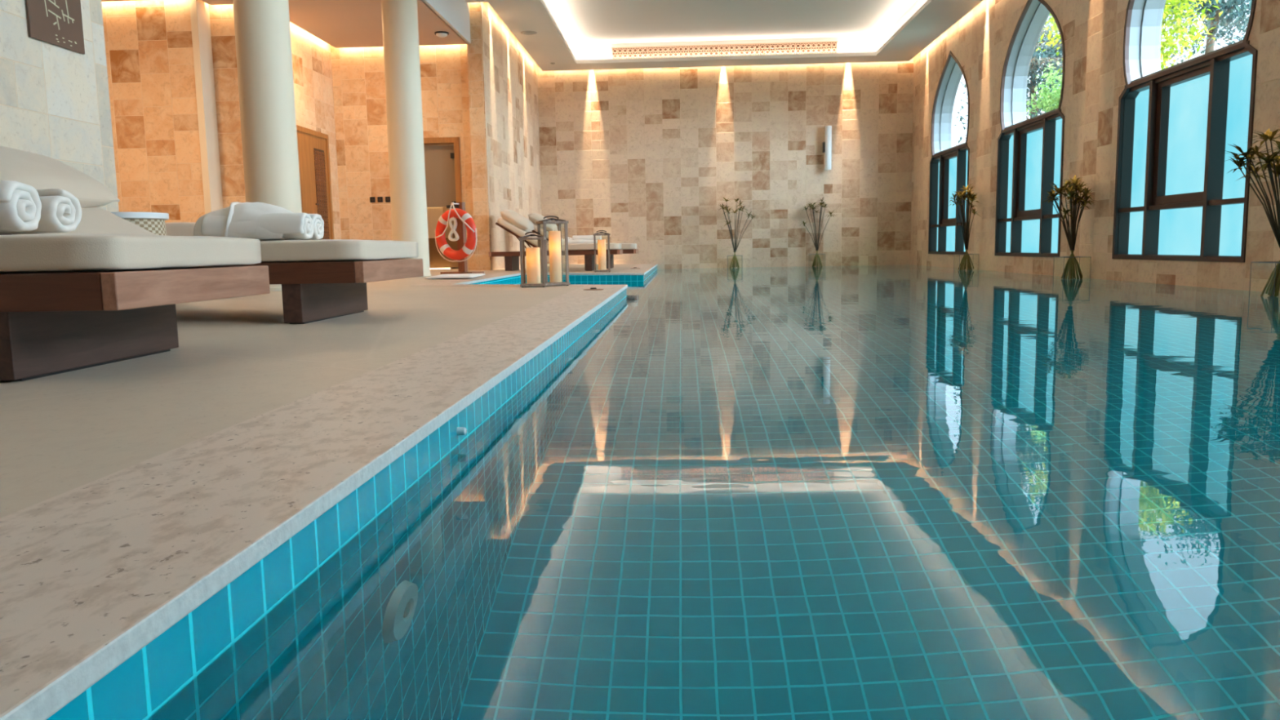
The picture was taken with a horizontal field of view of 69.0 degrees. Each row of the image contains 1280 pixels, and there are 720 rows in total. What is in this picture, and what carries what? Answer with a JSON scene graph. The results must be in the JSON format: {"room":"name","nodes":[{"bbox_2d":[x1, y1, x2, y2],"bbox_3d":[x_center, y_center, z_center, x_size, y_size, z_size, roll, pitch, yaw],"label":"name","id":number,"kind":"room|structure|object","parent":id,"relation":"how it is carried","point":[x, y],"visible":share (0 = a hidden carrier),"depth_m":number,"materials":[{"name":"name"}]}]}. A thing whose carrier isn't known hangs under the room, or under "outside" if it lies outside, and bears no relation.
{"room":"indoor swimming pool","nodes":[
{"label":"indoor swimming pool","id":0,"kind":"room"},
{"bbox_2d":[0,0,119,212],"bbox_3d":[-4.013,-1.569,1.316,0.600,3.845,9.630,-1,7,3],"label":"wall","id":1,"kind":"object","parent":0,"point":[55,102],"depth_m":5.63,"materials":[{"name":"stone"}]},
{"bbox_2d":[25,0,84,54],"bbox_3d":[-3.509,-2.120,5.582,0.016,0.460,0.490,-1,7,3],"label":"wall sign","id":2,"kind":"object","parent":1,"relation":"attached to","point":[59,23],"visible":1,"depth_m":5.60,"materials":[{"name":"brown"}]},
{"bbox_2d":[101,0,204,222],"bbox_3d":[-7.060,-2.792,11.927,3.260,3.845,0.500,-1,7,3],"label":"wall","id":3,"kind":"structure","parent":0,"point":[148,43],"depth_m":11.59,"materials":[{"name":"stone"}]},
{"bbox_2d":[189,0,222,213],"bbox_3d":[-5.439,-2.800,11.758,0.085,3.645,0.330,-1,7,3],"label":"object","id":4,"kind":"structure","parent":3,"relation":"attached to","point":[199,9],"depth_m":11.64,"materials":[{"name":"paint"}]},
{"bbox_2d":[208,4,245,208],"bbox_3d":[-5.126,-2.834,11.986,0.600,3.845,0.200,-1,7,3],"label":"wall","id":5,"kind":"structure","parent":0,"point":[221,16],"depth_m":11.84,"materials":[{"name":"stone"}]},
{"bbox_2d":[101,0,466,48],"bbox_3d":[-5.894,-3.816,5.348,5.825,0.320,18.000,-1,7,3],"label":"ceiling","id":6,"kind":"structure","parent":0,"point":[340,24],"depth_m":12.55,"materials":[{"name":"paint"}]},
{"bbox_2d":[434,31,448,37],"bbox_3d":[-2.826,-4.635,13.278,0.200,0.060,0.200,-1,7,3],"label":"smoke detector","id":7,"kind":"object","parent":6,"relation":"attached to","point":[439,33],"visible":1,"depth_m":13.22,"materials":[{"name":"white plastic"}]},
{"bbox_2d":[289,22,341,239],"bbox_3d":[-4.858,-2.993,13.268,0.200,3.845,2.796,-1,7,3],"label":"wall","id":8,"kind":"structure","parent":0,"point":[311,55],"depth_m":13.68,"materials":[{"name":"stone"}]},
{"bbox_2d":[296,124,333,239],"bbox_3d":[-4.698,-2.291,13.525,0.078,2.060,1.240,-1,7,3],"label":"door","id":9,"kind":"structure","parent":8,"relation":"in","point":[313,155],"depth_m":13.56,"materials":[{"name":"brown wood"}]},
{"bbox_2d":[0,263,639,518],"bbox_3d":[-4.675,-0.608,8.367,8.301,0.051,23.325,-1,7,3],"label":"floor","id":10,"kind":"structure","parent":0,"point":[237,360],"depth_m":2.62,"materials":[{"name":"stone"}]},
{"bbox_2d":[0,234,270,381],"bbox_3d":[-2.461,-0.426,2.859,2.270,0.897,0.895,-1,7,3],"label":"sun lounger","id":11,"kind":"object","parent":10,"relation":"on","point":[68,302],"visible":1,"depth_m":2.56,"materials":[{"name":"brown wood"}]},
{"bbox_2d":[0,180,41,231],"bbox_3d":[-1.930,-0.407,2.487,0.600,0.136,0.156,-1,7,0],"label":"rolled towel","id":12,"kind":"object","parent":11,"relation":"on","point":[20,204],"visible":1,"depth_m":2.47,"materials":[{"name":"white fabric"}]},
{"bbox_2d":[0,188,81,234],"bbox_3d":[-1.940,-0.431,2.724,0.599,0.128,0.128,0,7,7],"label":"rolled towel","id":13,"kind":"object","parent":11,"relation":"on","point":[61,211],"visible":0.49,"depth_m":2.67,"materials":[{"name":"white fabric"}]},
{"bbox_2d":[111,212,168,235],"bbox_3d":[-3.211,-0.632,5.835,0.500,0.564,0.500,-1,7,3],"label":"side table","id":14,"kind":"object","parent":10,"relation":"on","point":[153,222],"visible":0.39,"depth_m":5.70,"materials":[{"name":"wicker"}]},
{"bbox_2d":[111,212,168,220],"bbox_3d":[-3.216,-0.892,5.804,0.500,0.040,0.500,-1,7,3],"label":"tray","id":15,"kind":"object","parent":14,"relation":"on","point":[126,215],"depth_m":5.66,"materials":[{"name":"white plastic"}]},
{"bbox_2d":[164,222,195,235],"bbox_3d":[-3.375,-0.743,6.867,0.383,0.532,0.383,-2,7,-9],"label":"pouf","id":16,"kind":"object","parent":10,"relation":"on","point":[186,228],"visible":0.09,"depth_m":6.67,"materials":[{"name":"beige fabric"}]},
{"bbox_2d":[0,146,423,324],"bbox_3d":[-2.375,-0.657,4.761,2.270,0.897,0.990,-1,7,3],"label":"sun lounger","id":17,"kind":"object","parent":10,"relation":"on","point":[320,280],"visible":0.48,"depth_m":4.52,"materials":[{"name":"brown fabric"}]},
{"bbox_2d":[0,146,119,207],"bbox_3d":[-3.144,-0.939,4.760,0.456,0.310,0.945,-1,7,3],"label":"pillow","id":18,"kind":"object","parent":17,"relation":"on","point":[40,171],"depth_m":4.75,"materials":[{"name":"beige fabric"}]},
{"bbox_2d":[13,206,155,235],"bbox_3d":[-2.996,-0.732,4.779,0.814,0.461,0.972,-1,7,3],"label":"cushion","id":19,"kind":"object","parent":17,"relation":"on","point":[95,220],"depth_m":4.90,"materials":[{"name":"beige fabric"}]},
{"bbox_2d":[200,213,313,239],"bbox_3d":[-1.795,-0.628,4.375,0.499,0.128,0.149,-1,7,1],"label":"rolled towel","id":20,"kind":"object","parent":17,"relation":"on","point":[292,225],"visible":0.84,"depth_m":4.31,"materials":[{"name":"white fabric"}]},
{"bbox_2d":[193,201,294,239],"bbox_3d":[-1.858,-0.670,4.479,0.430,0.183,0.381,-1,7,3],"label":"robe","id":21,"kind":"object","parent":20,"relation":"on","point":[237,211],"visible":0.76,"depth_m":4.33,"materials":[{"name":"white fabric"}]},
{"bbox_2d":[259,213,324,240],"bbox_3d":[-1.810,-0.650,4.573,0.504,0.126,0.151,0,7,5],"label":"rolled towel","id":22,"kind":"object","parent":17,"relation":"on","point":[317,222],"visible":0.09,"depth_m":4.54,"materials":[{"name":"white fabric"}]},
{"bbox_2d":[232,0,302,291],"bbox_3d":[-3.034,-2.863,7.452,0.450,4.600,0.450,-1,7,3],"label":"column","id":23,"kind":"structure","parent":10,"relation":"on","point":[262,29],"depth_m":7.39,"materials":[{"name":"paint"}]},
{"bbox_2d":[381,0,431,276],"bbox_3d":[-2.829,-3.307,11.120,0.450,4.600,0.450,-1,7,3],"label":"column","id":24,"kind":"structure","parent":10,"relation":"on","point":[409,218],"depth_m":11.02,"materials":[{"name":"paint"}]},
{"bbox_2d":[424,273,484,279],"bbox_3d":[-2.133,-0.976,10.817,0.524,0.030,1.102,-1,7,-1],"label":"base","id":25,"kind":"object","parent":10,"relation":"on","point":[457,275],"visible":1,"depth_m":10.35,"materials":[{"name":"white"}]},
{"bbox_2d":[440,201,484,274],"bbox_3d":[-2.331,-1.579,12.105,0.540,0.932,0.242,3,8,30],"label":"stand","id":26,"kind":"object","parent":10,"relation":"on","point":[461,228],"visible":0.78,"depth_m":12.09,"materials":[{"name":"brown wood"}]},
{"bbox_2d":[434,202,476,262],"bbox_3d":[-2.373,-1.643,11.972,0.708,0.758,0.154,3,8,30],"label":"life ring","id":27,"kind":"object","parent":26,"relation":"hanging from","point":[468,248],"visible":0.98,"depth_m":11.92,"materials":[{"name":"red"}]},
{"bbox_2d":[448,203,458,241],"bbox_3d":[-2.397,-1.762,11.921,0.204,0.480,0.079,4,8,34],"label":"coiled rope","id":28,"kind":"object","parent":27,"relation":"hanging from","point":[454,226],"visible":1,"depth_m":11.90,"materials":[{"name":"beige fabric"}]},
{"bbox_2d":[518,231,547,287],"bbox_3d":[-0.956,-0.901,8.333,0.226,0.494,0.226,-1,7,-1],"label":"lantern","id":29,"kind":"object","parent":10,"relation":"on","point":[522,238],"visible":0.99,"depth_m":8.25,"materials":[{"name":"black metal"}]},
{"bbox_2d":[525,247,541,284],"bbox_3d":[-0.955,-0.849,8.339,0.124,0.326,0.124,-1,7,3],"label":"candle","id":30,"kind":"object","parent":29,"relation":"on","point":[532,254],"visible":1,"depth_m":8.29,"materials":[{"name":"beige wax"}]},
{"bbox_2d":[488,209,622,271],"bbox_3d":[-1.271,-1.829,14.204,1.970,0.942,0.700,-1,7,3],"label":"sun lounger","id":31,"kind":"object","parent":10,"relation":"on","point":[513,222],"visible":0.8,"depth_m":13.89,"materials":[{"name":"brown fabric"}]},
{"bbox_2d":[500,209,534,231],"bbox_3d":[-1.861,-2.123,14.196,0.436,0.335,0.666,-1,7,3],"label":"pillow","id":32,"kind":"object","parent":31,"relation":"on","point":[512,221],"depth_m":13.90,"materials":[{"name":"beige fabric"}]},
{"bbox_2d":[497,217,548,247],"bbox_3d":[-1.761,-1.920,14.214,0.719,0.486,0.682,-1,7,3],"label":"cushion","id":33,"kind":"object","parent":31,"relation":"on","point":[517,227],"depth_m":13.90,"materials":[{"name":"beige fabric"}]},
{"bbox_2d":[561,236,597,244],"bbox_3d":[-0.991,-1.825,14.191,0.750,0.106,0.523,-1,7,3],"label":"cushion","id":34,"kind":"object","parent":31,"relation":"on","point":[570,239],"visible":0.41,"depth_m":13.95,"materials":[{"name":"white fabric"}]},
{"bbox_2d":[572,235,601,239],"bbox_3d":[-0.798,-1.824,14.025,0.452,0.107,0.117,-1,7,1],"label":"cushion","id":35,"kind":"object","parent":31,"relation":"on","point":[580,237],"visible":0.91,"depth_m":13.97,"materials":[{"name":"white fabric"}]},
{"bbox_2d":[528,213,638,268],"bbox_3d":[-1.034,-2.010,15.684,1.970,0.945,0.700,-1,7,3],"label":"sun lounger","id":36,"kind":"object","parent":10,"relation":"on","point":[628,248],"visible":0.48,"depth_m":15.37,"materials":[{"name":"brown fabric"}]},
{"bbox_2d":[531,222,548,239],"bbox_3d":[-1.524,-2.102,15.694,0.719,0.486,0.682,-1,7,3],"label":"cushion","id":37,"kind":"object","parent":36,"relation":"on","point":[535,224],"depth_m":15.37,"materials":[{"name":"beige fabric"}]},
{"bbox_2d":[528,213,558,231],"bbox_3d":[-1.624,-2.305,15.675,0.436,0.335,0.666,-1,7,3],"label":"pillow","id":38,"kind":"object","parent":36,"relation":"on","point":[534,218],"depth_m":15.38,"materials":[{"name":"beige fabric"}]},
{"bbox_2d":[593,230,610,272],"bbox_3d":[-0.544,-1.554,13.297,0.236,0.594,0.236,-1,7,-3],"label":"lantern","id":39,"kind":"object","parent":10,"relation":"on","point":[606,233],"visible":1,"depth_m":13.20,"materials":[{"name":"black metal"}]},
{"bbox_2d":[597,239,606,270],"bbox_3d":[-0.543,-1.506,13.303,0.116,0.436,0.116,-1,7,3],"label":"candle","id":40,"kind":"object","parent":39,"relation":"on","point":[601,243],"visible":1,"depth_m":13.26,"materials":[{"name":"beige wax"}]},
{"bbox_2d":[46,288,626,719],"bbox_3d":[-0.466,0.760,2.800,0.150,1.418,12.329,-1,7,3],"label":"tiles","id":41,"kind":"structure","parent":0,"point":[138,687],"depth_m":1.18,"materials":[{"name":"tile"}]},
{"bbox_2d":[0,284,627,719],"bbox_3d":[-0.583,0.040,2.718,0.382,0.035,12.330,-1,7,3],"label":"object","id":42,"kind":"structure","parent":41,"relation":"on","point":[92,573],"depth_m":1.25,"materials":[{"name":"stone"}]},
{"bbox_2d":[583,287,603,289],"bbox_3d":[-0.388,-0.594,7.760,0.170,0.019,0.170,-1,7,3],"label":"drain","id":43,"kind":"object","parent":42,"relation":"on","point":[591,288],"visible":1,"depth_m":7.72,"materials":[{"name":"black metal"}]},
{"bbox_2d":[456,426,466,435],"bbox_3d":[-0.416,0.167,2.176,0.022,0.020,0.020,-1,7,3],"label":"fitting","id":44,"kind":"object","parent":41,"relation":"attached to","point":[460,430],"visible":1,"depth_m":2.17,"materials":[{"name":"white plastic"}]},
{"bbox_2d":[330,44,475,270],"bbox_3d":[-3.632,-3.164,14.501,2.140,3.845,0.200,-1,7,3],"label":"wall","id":45,"kind":"structure","parent":0,"point":[358,79],"depth_m":14.39,"materials":[{"name":"stone"}]},
{"bbox_2d":[369,196,375,202],"bbox_3d":[-4.164,-2.496,14.497,0.084,0.084,0.016,-1,7,3],"label":"wall socket","id":46,"kind":"object","parent":45,"relation":"attached to","point":[372,199],"visible":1,"depth_m":14.49,"materials":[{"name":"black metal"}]},
{"bbox_2d":[377,196,382,202],"bbox_3d":[-4.044,-2.498,14.491,0.084,0.084,0.016,-1,7,3],"label":"wall socket","id":47,"kind":"object","parent":45,"relation":"attached to","point":[380,199],"visible":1,"depth_m":14.48,"materials":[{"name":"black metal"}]},
{"bbox_2d":[385,196,390,202],"bbox_3d":[-3.919,-2.499,14.486,0.084,0.084,0.016,-1,7,3],"label":"wall socket","id":48,"kind":"object","parent":45,"relation":"attached to","point":[387,198],"visible":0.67,"depth_m":14.48,"materials":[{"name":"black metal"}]},
{"bbox_2d":[423,144,457,268],"bbox_3d":[-3.187,-2.748,16.195,1.400,2.600,0.100,-1,7,3],"label":"doorway","id":49,"kind":"structure","parent":45,"relation":"in","point":[454,236],"depth_m":16.19,"materials":[{"name":"brown wood"}]},
{"bbox_2d":[418,44,459,137],"bbox_3d":[-3.257,-4.255,14.352,0.930,1.655,0.200,-1,7,3],"label":"wall","id":50,"kind":"structure","parent":0,"point":[438,77],"depth_m":14.26,"materials":[{"name":"stone"}]},
{"bbox_2d":[423,137,462,207],"bbox_3d":[-3.224,-2.428,14.562,0.930,2.030,0.220,-1,7,3],"label":"door","id":51,"kind":"structure","parent":50,"relation":"attached to","point":[442,162],"depth_m":14.49,"materials":[{"name":"brown wood"}]},
{"bbox_2d":[466,2,490,270],"bbox_3d":[-2.464,-3.597,14.138,0.237,4.750,0.012,-1,7,3],"label":"wall","id":52,"kind":"structure","parent":0,"point":[474,49],"depth_m":14.16,"materials":[{"name":"stone"}]},
{"bbox_2d":[471,275,520,284],"bbox_3d":[-1.792,-0.213,10.960,0.150,1.448,4.270,-1,7,3],"label":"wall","id":53,"kind":"structure","parent":0,"point":[515,279],"depth_m":11.72,"materials":[{"name":"tile"}]},
{"bbox_2d":[422,272,520,284],"bbox_3d":[-1.874,-0.950,10.880,0.312,0.034,3.958,-1,7,3],"label":"trim","id":54,"kind":"structure","parent":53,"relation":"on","point":[500,275],"depth_m":10.45,"materials":[{"name":"stone"}]},
{"bbox_2d":[480,1,542,270],"bbox_3d":[-2.342,-3.927,16.859,0.236,4.750,5.475,-1,7,3],"label":"wall","id":55,"kind":"structure","parent":0,"point":[510,73],"depth_m":16.01,"materials":[{"name":"stone"}]},
{"bbox_2d":[422,0,471,43],"bbox_3d":[-2.981,-4.283,5.085,0.060,1.205,17.850,-1,7,3],"label":"trim","id":56,"kind":"structure","parent":55,"relation":"attached to","point":[455,13],"depth_m":13.08,"materials":[{"name":"paint"}]},
{"bbox_2d":[525,275,643,282],"bbox_3d":[-0.857,-0.473,12.963,1.839,1.451,0.150,-1,7,3],"label":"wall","id":57,"kind":"structure","parent":0,"point":[572,278],"depth_m":12.79,"materials":[{"name":"tile"}]},
{"bbox_2d":[525,272,616,275],"bbox_3d":[-1.125,-1.201,12.957,1.621,0.057,0.312,-1,7,3],"label":"trim","id":58,"kind":"structure","parent":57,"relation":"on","point":[563,273],"depth_m":12.78,"materials":[{"name":"stone"}]},
{"bbox_2d":[643,266,657,280],"bbox_3d":[0.142,-0.880,16.336,0.150,1.418,7.024,-1,7,3],"label":"wall","id":59,"kind":"structure","parent":0,"point":[647,274],"depth_m":15.07,"materials":[{"name":"tile"}]},
{"bbox_2d":[616,263,657,275],"bbox_3d":[0.025,-1.600,16.247,0.382,0.035,7.037,-1,7,3],"label":"trim","id":60,"kind":"structure","parent":59,"relation":"on","point":[644,268],"depth_m":14.59,"materials":[{"name":"stone"}]},
{"bbox_2d":[146,264,1279,719],"bbox_3d":[1.648,-0.550,8.090,6.997,0.001,23.325,-1,7,3],"label":"water","id":61,"kind":"object","parent":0,"point":[898,491],"visible":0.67,"depth_m":1.50,"materials":[{"name":"teal liquid"}]},
{"bbox_2d":[465,0,983,71],"bbox_3d":[1.052,-4.639,7.555,7.776,0.050,23.195,-1,7,3],"label":"ceiling","id":62,"kind":"structure","parent":0,"point":[544,47],"depth_m":16.72,"materials":[{"name":"white paint"}]},
{"bbox_2d":[520,31,537,35],"bbox_3d":[-1.886,-5.544,15.798,0.280,0.018,0.280,-1,7,3],"label":"ceiling speaker","id":63,"kind":"object","parent":62,"relation":"attached to","point":[526,33],"visible":1,"depth_m":15.75,"materials":[{"name":"grey plastic"}]},
{"bbox_2d":[536,0,935,64],"bbox_3d":[1.267,-4.843,9.230,5.997,0.072,18.446,-1,7,3],"label":"trim","id":64,"kind":"structure","parent":62,"relation":"attached to","point":[540,2],"depth_m":18.24,"materials":[{"name":"white paint"}]},
{"bbox_2d":[537,57,913,268],"bbox_3d":[1.528,-3.553,19.617,8.230,6.290,0.250,-1,7,3],"label":"wall","id":65,"kind":"structure","parent":0,"point":[649,158],"depth_m":19.41,"materials":[{"name":"stone"}]},
{"bbox_2d":[822,125,831,169],"bbox_3d":[3.858,-4.363,19.172,0.160,0.880,0.230,-1,7,3],"label":"wall lamp","id":66,"kind":"object","parent":65,"relation":"attached to","point":[827,144],"visible":1,"depth_m":19.08,"materials":[{"name":"white"}]},
{"bbox_2d":[542,0,927,60],"bbox_3d":[1.263,-5.064,9.204,6.277,0.392,18.726,-1,7,3],"label":"ceiling","id":67,"kind":"structure","parent":0,"point":[590,28],"depth_m":16.94,"materials":[{"name":"white paint"}]},
{"bbox_2d":[611,40,837,58],"bbox_3d":[1.664,-6.129,18.443,4.467,0.240,0.024,-1,7,3],"label":"ceiling vent","id":68,"kind":"object","parent":67,"relation":"in","point":[803,47],"visible":1,"depth_m":18.44,"materials":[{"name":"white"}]},
{"bbox_2d":[910,0,1279,293],"bbox_3d":[5.113,-2.237,7.730,0.001,6.190,23.325,-1,7,3],"label":"wall","id":69,"kind":"structure","parent":0,"point":[1093,30],"depth_m":11.09,"materials":[{"name":"stone"}]},
{"bbox_2d":[928,50,969,254],"bbox_3d":[5.681,-3.682,16.612,0.372,3.565,2.440,-1,7,3],"label":"window","id":70,"kind":"structure","parent":69,"relation":"in","point":[948,165],"depth_m":17.18,"materials":[{"name":"blue glass"}]},
{"bbox_2d":[994,0,1065,257],"bbox_3d":[5.509,-3.217,12.774,0.372,3.565,2.440,-1,7,3],"label":"window","id":71,"kind":"structure","parent":69,"relation":"in","point":[1030,152],"depth_m":13.24,"materials":[{"name":"glass"}]},
{"bbox_2d":[1111,0,1257,262],"bbox_3d":[5.335,-2.747,8.896,0.372,3.565,2.440,-1,7,3],"label":"window","id":72,"kind":"structure","parent":69,"relation":"in","point":[1176,197],"depth_m":9.12,"materials":[{"name":"blue glass"}]},
{"bbox_3d":[1.650,0.851,8.285,7.246,0.150,23.375,-1,7,3],"label":"floor","id":73,"kind":"structure","parent":0,"visible":0},
{"bbox_3d":[3.015,-1.255,19.491,5.306,1.305,0.420,-1,7,3],"label":"ledge","id":74,"kind":"object","parent":73,"relation":"on","visible":0},
{"bbox_2d":[727,255,742,267],"bbox_3d":[1.976,-2.032,19.408,0.306,0.294,0.307,-1,7,3],"label":"glass vase","id":75,"kind":"object","parent":74,"relation":"on","point":[727,255],"visible":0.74,"depth_m":19.33,"materials":[{"name":"clear glass"}]},
{"bbox_2d":[719,197,755,267],"bbox_3d":[1.942,-2.634,19.239,0.676,1.480,0.942,5,9,43],"label":"papyrus","id":76,"kind":"object","parent":75,"relation":"in","point":[742,207],"visible":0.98,"depth_m":19.30,"materials":[{"name":"green plant"}]},
{"bbox_2d":[808,253,824,266],"bbox_3d":[3.675,-2.053,19.329,0.306,0.294,0.307,-1,7,3],"label":"glass vase","id":77,"kind":"object","parent":74,"relation":"on","point":[809,254],"visible":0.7,"depth_m":19.16,"materials":[{"name":"clear glass"}]},
{"bbox_2d":[800,197,835,266],"bbox_3d":[3.653,-2.639,19.171,0.662,1.437,0.770,5,9,41],"label":"papyrus","id":78,"kind":"object","parent":77,"relation":"in","point":[816,243],"visible":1,"depth_m":19.25,"materials":[{"name":"green plant"}]},
{"bbox_3d":[4.936,0.116,7.811,0.420,1.305,22.905,-1,7,3],"label":"ledge","id":79,"kind":"object","parent":73,"relation":"on","visible":0},
{"bbox_2d":[953,253,978,270],"bbox_3d":[5.240,-1.554,14.953,0.306,0.294,0.307,-1,7,3],"label":"glass vase","id":80,"kind":"object","parent":79,"relation":"on","point":[954,254],"visible":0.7,"depth_m":14.80,"materials":[{"name":"clear glass"}]},
{"bbox_2d":[947,183,982,270],"bbox_3d":[5.132,-2.122,14.885,0.568,1.400,0.696,-1,7,3],"label":"flowers","id":81,"kind":"object","parent":80,"relation":"in","point":[966,261],"visible":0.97,"depth_m":14.86,"materials":[{"name":"green plant"}]},
{"bbox_2d":[1053,256,1091,279],"bbox_3d":[5.047,-1.061,10.888,0.306,0.294,0.307,-1,7,3],"label":"glass vase","id":82,"kind":"object","parent":79,"relation":"on","point":[1054,256],"visible":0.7,"depth_m":11.01,"materials":[{"name":"clear glass"}]},
{"bbox_2d":[1043,174,1095,279],"bbox_3d":[4.956,-1.541,10.810,0.555,1.227,0.825,-1,7,3],"label":"flowers","id":83,"kind":"object","parent":82,"relation":"in","point":[1072,264],"visible":0.98,"depth_m":10.80,"materials":[{"name":"green plant"}]},
{"bbox_2d":[1248,261,1279,297],"bbox_3d":[4.865,-0.596,7.050,0.306,0.294,0.307,-1,7,3],"label":"glass vase","id":84,"kind":"object","parent":79,"relation":"on","point":[1273,262],"visible":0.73,"depth_m":7.08,"materials":[{"name":"clear glass"}]},
{"bbox_2d":[1221,125,1279,296],"bbox_3d":[4.714,-1.129,6.965,0.693,1.332,0.925,-1,7,3],"label":"flowers","id":85,"kind":"object","parent":84,"relation":"in","point":[1273,157],"visible":0.99,"depth_m":7.01,"materials":[{"name":"green plant"}]},
{"bbox_3d":[-1.040,0.022,8.877,1.839,1.451,0.150,-1,7,3],"label":"inlet","id":86,"kind":"object","parent":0,"visible":0},
{"bbox_2d":[411,284,586,285],"bbox_3d":[-1.315,-0.690,8.734,1.621,0.057,0.312,-1,7,3],"label":"trim","id":87,"kind":"structure","parent":86,"relation":"on","point":[417,284],"depth_m":8.66,"materials":[{"name":"stone"}]},
{"bbox_2d":[536,215,569,286],"bbox_3d":[-0.805,-1.010,8.605,0.241,0.644,0.241,-4,7,-21],"label":"lantern","id":88,"kind":"object","parent":87,"relation":"on","point":[544,222],"visible":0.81,"depth_m":8.54,"materials":[{"name":"black metal"}]},
{"bbox_2d":[548,230,561,282],"bbox_3d":[-0.784,-0.958,8.611,0.110,0.476,0.110,-1,7,3],"label":"candle","id":89,"kind":"object","parent":88,"relation":"on","point":[554,237],"visible":1,"depth_m":8.57,"materials":[{"name":"beige wax"}]},
{"label":"outside","id":90,"kind":"structure","parent":0,"visible":0},
{"bbox_3d":[33.213,-1.416,13.462,54.864,0.100,90.000,-1,7,3],"label":"ground","id":91,"kind":"structure","parent":90,"visible":0},
{"bbox_2d":[954,15,1062,142],"bbox_3d":[11.747,-7.394,26.720,5.438,9.382,4.401,3,8,33],"label":"tree","id":92,"kind":"object","parent":91,"relation":"on","point":[1051,53],"visible":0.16,"depth_m":26.08,"materials":[{"name":"green plant"}]},
{"bbox_2d":[1026,58,1062,115],"bbox_3d":[10.826,-4.935,23.777,2.176,5.244,2.133,-7,9,-42],"label":"tree","id":93,"kind":"object","parent":91,"relation":"on","point":[1048,99],"visible":0.3,"depth_m":23.46,"materials":[{"name":"green plant"}]},
{"bbox_2d":[1035,0,1222,74],"bbox_3d":[9.973,-5.016,18.893,2.951,6.600,3.955,5,9,43],"label":"tree","id":94,"kind":"object","parent":91,"relation":"on","point":[1168,42],"visible":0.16,"depth_m":18.43,"materials":[{"name":"green plant"}]},
{"bbox_2d":[1162,0,1252,67],"bbox_3d":[12.750,-5.830,20.722,3.858,7.676,4.491,-1,7,3],"label":"tree","id":95,"kind":"object","parent":91,"relation":"on","point":[1231,7],"visible":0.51,"depth_m":20.05,"materials":[{"name":"green plant"}]},
{"bbox_3d":[-3.201,-1.474,15.443,1.410,0.050,1.700,-1,7,3],"label":"floor","id":96,"kind":"structure","parent":0,"visible":0},
{"bbox_2d":[426,206,457,269],"bbox_3d":[-3.380,-2.034,15.524,0.940,1.050,0.620,-1,7,3],"label":"panel","id":97,"kind":"object","parent":96,"relation":"on","point":[437,261],"depth_m":15.32,"materials":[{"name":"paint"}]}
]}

